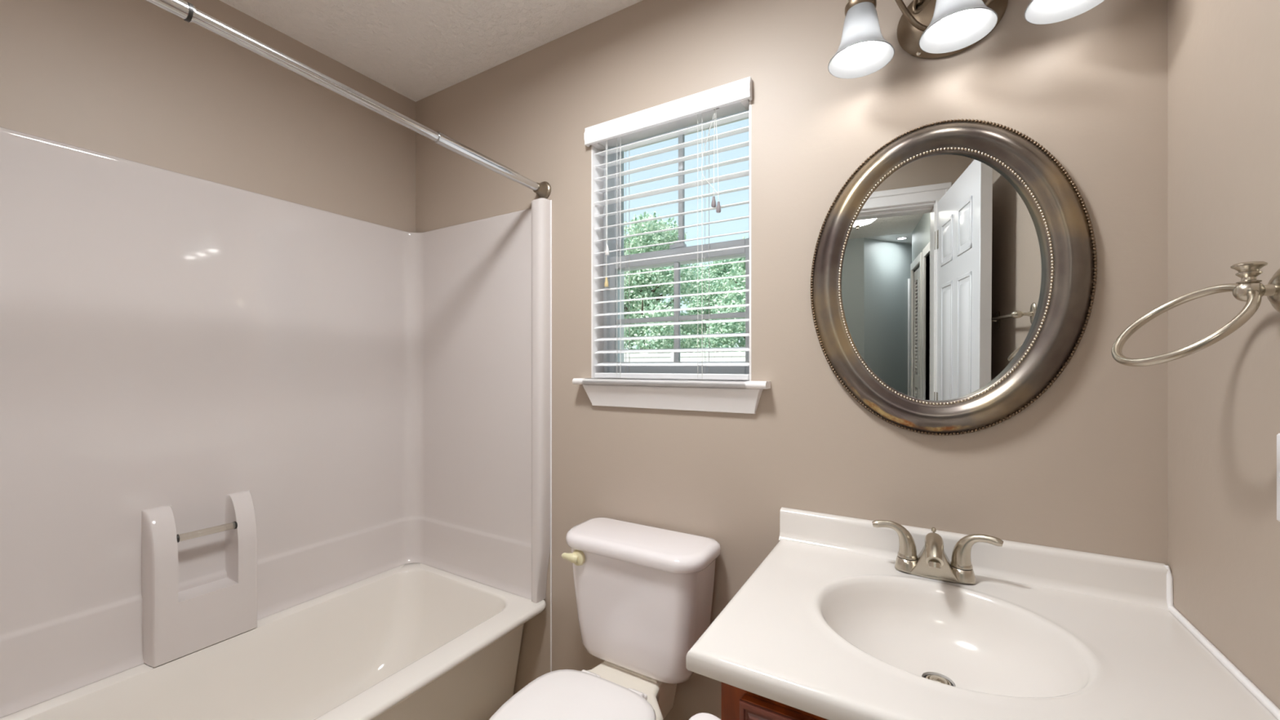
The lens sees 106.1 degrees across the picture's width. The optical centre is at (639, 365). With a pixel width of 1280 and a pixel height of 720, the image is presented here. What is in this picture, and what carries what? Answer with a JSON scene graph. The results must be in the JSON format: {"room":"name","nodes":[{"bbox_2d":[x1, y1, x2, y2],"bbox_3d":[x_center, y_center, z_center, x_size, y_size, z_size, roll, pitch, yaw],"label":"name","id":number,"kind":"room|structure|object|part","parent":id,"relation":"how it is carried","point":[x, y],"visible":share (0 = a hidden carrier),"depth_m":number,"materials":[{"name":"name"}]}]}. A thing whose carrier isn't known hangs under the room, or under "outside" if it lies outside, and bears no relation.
{"room":"bathroom","nodes":[
{"label":"bathroom","id":0,"kind":"room"},
{"bbox_2d":[0,0,415,232],"bbox_3d":[-1.433,0.054,1.505,0.120,2.442,1.764,0,0,31],"label":"wall","id":1,"kind":"structure","parent":0,"point":[137,81],"depth_m":1.51,"materials":[{"name":"beige paint"}]},
{"bbox_2d":[0,126,550,718],"bbox_3d":[-1.045,0.123,1.275,0.779,1.441,1.523,0,0,31],"label":"tub surround","id":2,"kind":"object","parent":1,"relation":"attached to","point":[224,409],"visible":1,"depth_m":1.53,"materials":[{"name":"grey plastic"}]},
{"bbox_2d":[141,490,257,666],"bbox_3d":[-1.329,0.628,1.469,0.079,0.430,0.257,0,0,31],"label":"soap shelf","id":3,"kind":"object","parent":2,"relation":"attached to","point":[199,552],"depth_m":1.46,"materials":[{"name":"grey plastic"}]},
{"bbox_3d":[-0.361,0.123,1.730,0.066,1.441,0.044,0,0,31],"label":"corner post","id":4,"kind":"part","parent":2,"relation":"part of","materials":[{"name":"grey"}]},
{"bbox_2d":[219,0,642,102],"bbox_3d":[-0.147,-1.197,0.890,2.959,0.060,1.774,0,0,31],"label":"ceiling","id":5,"kind":"structure","parent":0,"point":[418,50],"depth_m":1.67,"materials":[{"name":"white paint"}]},
{"bbox_2d":[415,0,1168,719],"bbox_3d":[0.119,0.054,1.589,2.466,2.442,0.200,0,0,31],"label":"wall","id":6,"kind":"structure","parent":0,"point":[1083,467],"depth_m":1.28,"materials":[{"name":"beige paint"}]},
{"bbox_2d":[145,0,551,199],"bbox_3d":[-0.736,-0.657,1.093,0.068,0.114,1.523,0,0,31],"label":"shower curtain rod","id":7,"kind":"object","parent":6,"relation":"attached to","point":[182,9],"visible":0.97,"depth_m":1.12,"materials":[{"name":"silver metal"}]},
{"bbox_2d":[550,200,551,671],"bbox_3d":[-0.320,0.335,1.730,0.006,1.860,0.006,0,0,31],"label":"trim","id":8,"kind":"structure","parent":6,"relation":"attached to","point":[550,200],"depth_m":1.73,"materials":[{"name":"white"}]},
{"bbox_2d":[591,100,751,381],"bbox_3d":[0.125,-0.373,1.586,0.558,0.873,0.199,0,0,31],"label":"window","id":9,"kind":"structure","parent":6,"relation":"in","point":[677,248],"depth_m":1.64,"materials":[{"name":"white paint"}]},
{"bbox_3d":[0.128,-0.381,1.591,0.546,0.847,0.090,0,0,31],"label":"frame","id":10,"kind":"part","parent":9,"relation":"part of","materials":[{"name":"white plastic"}]},
{"bbox_2d":[583,76,752,380],"bbox_3d":[0.079,-0.382,1.516,0.574,0.846,0.084,0,0,31],"label":"window blind","id":11,"kind":"object","parent":9,"relation":"attached to","point":[734,97],"visible":0.95,"depth_m":1.50,"materials":[{"name":"white plastic"}]},
{"bbox_3d":[-0.112,-0.523,1.605,0.003,0.464,0.002,0,0,31],"label":"pull cord","id":12,"kind":"part","parent":11,"relation":"part of","materials":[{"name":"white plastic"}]},
{"bbox_3d":[-0.109,-0.576,1.603,0.002,0.358,0.002,0,0,-14],"label":"pull cord","id":13,"kind":"part","parent":11,"relation":"part of","materials":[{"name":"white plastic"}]},
{"bbox_3d":[-0.070,-0.357,1.588,0.016,0.796,0.002,0,0,31],"label":"ladder cord","id":14,"kind":"part","parent":11,"relation":"part of","materials":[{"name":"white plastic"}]},
{"bbox_3d":[-0.042,-0.357,1.636,0.016,0.796,0.002,0,0,31],"label":"ladder cord","id":15,"kind":"part","parent":11,"relation":"part of","materials":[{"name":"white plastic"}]},
{"bbox_3d":[0.089,0.033,1.526,0.540,0.017,0.052,0,0,31],"label":"rail","id":16,"kind":"part","parent":11,"relation":"part of","materials":[{"name":"white plastic"}]},
{"bbox_3d":[0.179,-0.357,1.441,0.016,0.796,0.002,0,0,31],"label":"ladder cord","id":17,"kind":"part","parent":11,"relation":"part of","materials":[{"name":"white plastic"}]},
{"bbox_3d":[0.207,-0.357,1.488,0.016,0.796,0.002,0,0,31],"label":"ladder cord","id":18,"kind":"part","parent":11,"relation":"part of","materials":[{"name":"white fabric"}]},
{"bbox_3d":[0.205,-0.628,1.416,0.053,0.255,0.002,0,0,31],"label":"loop cord","id":19,"kind":"part","parent":11,"relation":"part of","materials":[{"name":"white fabric"}]},
{"bbox_3d":[0.218,-0.624,1.409,0.006,0.262,0.002,0,0,31],"label":"pull cord","id":20,"kind":"part","parent":11,"relation":"part of","materials":[{"name":"white fabric"}]},
{"bbox_3d":[0.225,-0.615,1.405,0.011,0.280,0.002,0,0,31],"label":"pull cord","id":21,"kind":"part","parent":11,"relation":"part of","materials":[{"name":"white fabric"}]},
{"bbox_3d":[0.122,-0.177,1.581,0.522,0.411,0.030,0,0,31],"label":"sash","id":22,"kind":"part","parent":9,"relation":"part of","materials":[{"name":"white plastic"}]},
{"bbox_3d":[0.139,-0.569,1.610,0.522,0.458,0.028,0,0,31],"label":"sash","id":23,"kind":"part","parent":9,"relation":"part of","materials":[{"name":"white plastic"}]},
{"bbox_2d":[572,377,770,389],"bbox_3d":[0.082,0.053,1.500,0.655,0.020,0.110,0,0,31],"label":"trim","id":24,"kind":"structure","parent":6,"relation":"attached to","point":[731,384],"depth_m":1.44,"materials":[{"name":"white paint"}]},
{"bbox_2d":[582,384,763,413],"bbox_3d":[0.075,0.099,1.478,0.604,0.072,0.036,0,0,31],"label":"trim","id":25,"kind":"structure","parent":6,"relation":"attached to","point":[745,401],"depth_m":1.45,"materials":[{"name":"white paint"}]},
{"bbox_2d":[810,118,1097,435],"bbox_3d":[0.683,-0.203,1.111,0.561,0.730,0.046,0,0,31],"label":"oval mirror","id":26,"kind":"object","parent":6,"relation":"attached to","point":[953,276],"visible":1,"depth_m":1.10,"materials":[{"name":"silver metal"}]},
{"bbox_2d":[841,153,1045,400],"bbox_3d":[0.686,-0.203,1.116,0.404,0.572,0.013,0,0,27],"label":"mirror glass","id":27,"kind":"object","parent":26,"relation":"attached to","point":[944,255],"depth_m":1.11,"materials":[{"name":"silver"}]},
{"bbox_2d":[827,0,1104,79],"bbox_3d":[0.674,-0.804,1.030,0.502,0.230,0.196,0,0,31],"label":"vanity light","id":28,"kind":"object","parent":6,"relation":"attached to","point":[926,28],"visible":1,"depth_m":1.06,"materials":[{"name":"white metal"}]},
{"bbox_3d":[0.502,-0.730,1.097,0.060,0.082,0.060,0,0,31],"label":"bulb","id":29,"kind":"part","parent":28,"relation":"part of","materials":[{"name":"white glass"}]},
{"bbox_2d":[844,0,876,16],"bbox_3d":[0.502,-0.815,1.097,0.066,0.100,0.066,0,0,31],"label":"socket","id":30,"kind":"object","parent":28,"relation":"attached to","point":[854,7],"depth_m":1.07,"materials":[{"name":"silver metal"}]},
{"bbox_3d":[0.502,-0.754,1.097,0.138,0.118,0.138,0,0,31],"label":"lamp shade","id":31,"kind":"part","parent":28,"relation":"part of","materials":[{"name":"white glass"}]},
{"bbox_3d":[0.587,-0.844,1.090,0.179,0.150,0.038,0,0,-4],"label":"arm","id":32,"kind":"part","parent":28,"relation":"part of","materials":[{"name":"brown metal"}]},
{"bbox_3d":[0.661,-0.730,1.003,0.060,0.082,0.060,0,0,31],"label":"bulb","id":33,"kind":"part","parent":28,"relation":"part of","materials":[{"name":"white glass"}]},
{"bbox_3d":[0.661,-0.754,1.003,0.138,0.118,0.138,0,0,31],"label":"lamp shade","id":34,"kind":"part","parent":28,"relation":"part of","materials":[{"name":"white glass"}]},
{"bbox_3d":[0.765,-0.844,0.985,0.036,0.150,0.189,0,0,-27],"label":"arm","id":35,"kind":"part","parent":28,"relation":"part of","materials":[{"name":"brown metal"}]},
{"bbox_3d":[0.816,-0.754,0.912,0.138,0.118,0.138,0,0,31],"label":"lamp shade","id":36,"kind":"part","parent":28,"relation":"part of","materials":[{"name":"white glass"}]},
{"bbox_3d":[0.816,-0.730,0.912,0.060,0.082,0.060,0,0,31],"label":"bulb","id":37,"kind":"part","parent":28,"relation":"part of","materials":[{"name":"white glass"}]},
{"bbox_2d":[778,506,1168,610],"bbox_3d":[0.695,0.425,1.110,0.736,0.079,0.035,0,0,31],"label":"backsplash","id":38,"kind":"structure","parent":6,"relation":"attached to","point":[1135,581],"depth_m":1.03,"materials":[{"name":"stone"}]},
{"bbox_2d":[1168,0,1279,708],"bbox_3d":[0.651,0.054,0.203,0.100,2.442,1.644,0,0,31],"label":"wall","id":39,"kind":"structure","parent":0,"point":[1224,55],"depth_m":0.76,"materials":[{"name":"beige paint"}]},
{"bbox_2d":[1111,261,1279,366],"bbox_3d":[0.778,-0.068,0.674,0.160,0.138,0.155,0,0,31],"label":"towel ring","id":40,"kind":"object","parent":39,"relation":"attached to","point":[1250,290],"visible":1,"depth_m":0.63,"materials":[{"name":"silver metal"}]},
{"bbox_3d":[0.807,-0.098,0.632,0.037,0.028,0.028,0,0,31],"label":"arm","id":41,"kind":"part","parent":40,"relation":"part of","materials":[{"name":"silver metal"}]},
{"bbox_2d":[1276,433,1279,521],"bbox_3d":[0.825,0.148,0.610,0.015,0.117,0.072,0,0,31],"label":"switch plate","id":42,"kind":"object","parent":39,"relation":"attached to","point":[1278,434],"visible":1,"depth_m":0.64,"materials":[{"name":"white plastic"}]},
{"bbox_3d":[-0.341,1.300,0.929,2.586,0.050,1.644,0,0,31],"label":"floor","id":43,"kind":"structure","parent":0,"visible":0},
{"bbox_2d":[0,562,546,719],"bbox_3d":[-1.044,1.058,1.275,0.780,0.426,1.520,0,0,31],"label":"bathtub","id":44,"kind":"object","parent":43,"relation":"on","point":[415,641],"visible":0.82,"depth_m":1.60,"materials":[{"name":"white"}]},
{"bbox_2d":[488,516,720,719],"bbox_3d":[-0.126,0.884,1.205,0.454,0.774,0.690,0,0,31],"label":"toilet","id":45,"kind":"object","parent":43,"relation":"on","point":[644,593],"visible":0.96,"depth_m":1.31,"materials":[{"name":"white ceramic"}]},
{"bbox_3d":[-0.189,0.846,1.099,0.369,0.022,0.436,0,0,31],"label":"seat lid","id":46,"kind":"part","parent":45,"relation":"part of","materials":[{"name":"white plastic"}]},
{"bbox_3d":[-0.197,0.563,1.408,0.071,0.047,0.033,0,0,31],"label":"flush lever","id":47,"kind":"part","parent":45,"relation":"part of","materials":[{"name":"beige"}]},
{"bbox_3d":[-0.004,0.518,1.412,0.454,0.041,0.209,0,0,31],"label":"tank lid","id":48,"kind":"part","parent":45,"relation":"part of","materials":[{"name":"white ceramic"}]},
{"bbox_3d":[0.000,0.702,1.419,0.418,0.330,0.190,0,0,31],"label":"tank","id":49,"kind":"part","parent":45,"relation":"part of","materials":[{"name":"white ceramic"}]},
{"bbox_2d":[720,681,827,719],"bbox_3d":[0.562,0.886,0.836,0.684,0.777,0.634,0,0,31],"label":"vanity cabinet","id":50,"kind":"object","parent":43,"relation":"on","point":[736,704],"visible":0.24,"depth_m":0.74,"materials":[{"name":"brown wood"}]},
{"bbox_3d":[0.282,0.833,0.665,0.300,0.634,0.009,0,0,31],"label":"moulding","id":51,"kind":"part","parent":50,"relation":"part of","materials":[{"name":"brown wood"}]},
{"bbox_3d":[0.288,0.833,0.676,0.300,0.634,0.018,0,0,31],"label":"door","id":52,"kind":"part","parent":50,"relation":"part of","materials":[{"name":"brown wood"}]},
{"bbox_2d":[685,506,1279,719],"bbox_3d":[0.551,0.488,0.860,0.743,0.208,0.613,0,0,31],"label":"sink","id":53,"kind":"object","parent":50,"relation":"in","point":[827,626],"visible":0.98,"depth_m":0.88,"materials":[{"name":"ceramic"}]},
{"bbox_2d":[871,520,1003,584],"bbox_3d":[0.628,0.409,1.028,0.245,0.108,0.136,0,0,31],"label":"faucet","id":54,"kind":"object","parent":53,"relation":"on","point":[932,562],"visible":1,"depth_m":1.03,"materials":[{"name":"silver metal"}]},
{"bbox_3d":[0.583,0.394,1.102,0.091,0.077,0.041,0,0,31],"label":"handle","id":55,"kind":"part","parent":54,"relation":"part of","materials":[{"name":"silver metal"}]},
{"bbox_3d":[0.654,0.373,1.072,0.010,0.027,0.010,0,0,31],"label":"lift rod","id":56,"kind":"part","parent":54,"relation":"part of","materials":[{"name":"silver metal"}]},
{"bbox_3d":[0.625,0.388,1.023,0.035,0.053,0.124,0,0,31],"label":"spout","id":57,"kind":"part","parent":54,"relation":"part of","materials":[{"name":"silver metal"}]},
{"bbox_3d":[0.715,0.394,1.024,0.091,0.077,0.041,0,0,31],"label":"handle","id":58,"kind":"part","parent":54,"relation":"part of","materials":[{"name":"silver metal"}]},
{"label":"outside","id":59,"kind":"structure","parent":0,"visible":0},
{"bbox_3d":[11.433,1.600,29.154,70.000,0.050,58.172,0,0,31],"label":"ground","id":60,"kind":"structure","parent":59,"visible":0},
{"bbox_2d":[624,211,712,353],"bbox_3d":[-0.012,-1.533,14.747,3.928,6.327,4.465,0,0,-27],"label":"tree","id":61,"kind":"object","parent":60,"relation":"on","point":[661,277],"visible":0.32,"depth_m":13.89,"materials":[{"name":"green plant"}]},
{"bbox_2d":[624,351,745,361],"bbox_3d":[-0.085,0.650,11.703,18.060,1.950,0.120,0,0,31],"label":"fence","id":62,"kind":"object","parent":60,"relation":"on","point":[717,356],"visible":0.04,"depth_m":10.93,"materials":[{"name":"white plastic"}]},
{"bbox_3d":[0.802,0.650,11.178,0.120,1.950,0.120,0,0,31],"label":"post","id":63,"kind":"part","parent":62,"relation":"part of","materials":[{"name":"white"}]},
{"bbox_3d":[-0.066,0.615,11.675,18.000,1.820,0.070,0,0,31],"label":"rail","id":64,"kind":"part","parent":62,"relation":"part of","materials":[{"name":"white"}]},
{"bbox_3d":[-0.069,0.625,11.676,17.995,1.800,0.030,0,0,31],"label":"board panel","id":65,"kind":"part","parent":62,"relation":"part of","materials":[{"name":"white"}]},
{"bbox_2d":[663,257,745,352],"bbox_3d":[3.134,-1.457,19.308,5.008,6.174,4.874,0,0,31],"label":"tree","id":66,"kind":"object","parent":60,"relation":"on","point":[715,271],"visible":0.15,"depth_m":18.25,"materials":[{"name":"green plant"}]},
{"bbox_2d":[701,235,746,352],"bbox_3d":[3.608,-0.951,12.806,4.122,5.163,3.786,0,0,-5],"label":"tree","id":67,"kind":"object","parent":60,"relation":"on","point":[734,326],"visible":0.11,"depth_m":12.17,"materials":[{"name":"green plant"}]},
{"bbox_3d":[0.137,0.723,0.866,0.076,0.032,0.158,0,0,31],"label":"toilet paper holder","id":68,"kind":"object","parent":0,"visible":0},
{"bbox_2d":[688,712,720,719],"bbox_3d":[0.114,0.723,0.880,0.112,0.112,0.105,0,0,31],"label":"toilet paper roll","id":69,"kind":"object","parent":68,"relation":"hanging from","point":[702,716],"visible":1,"depth_m":0.92,"materials":[{"name":"white paper"}]}
]}

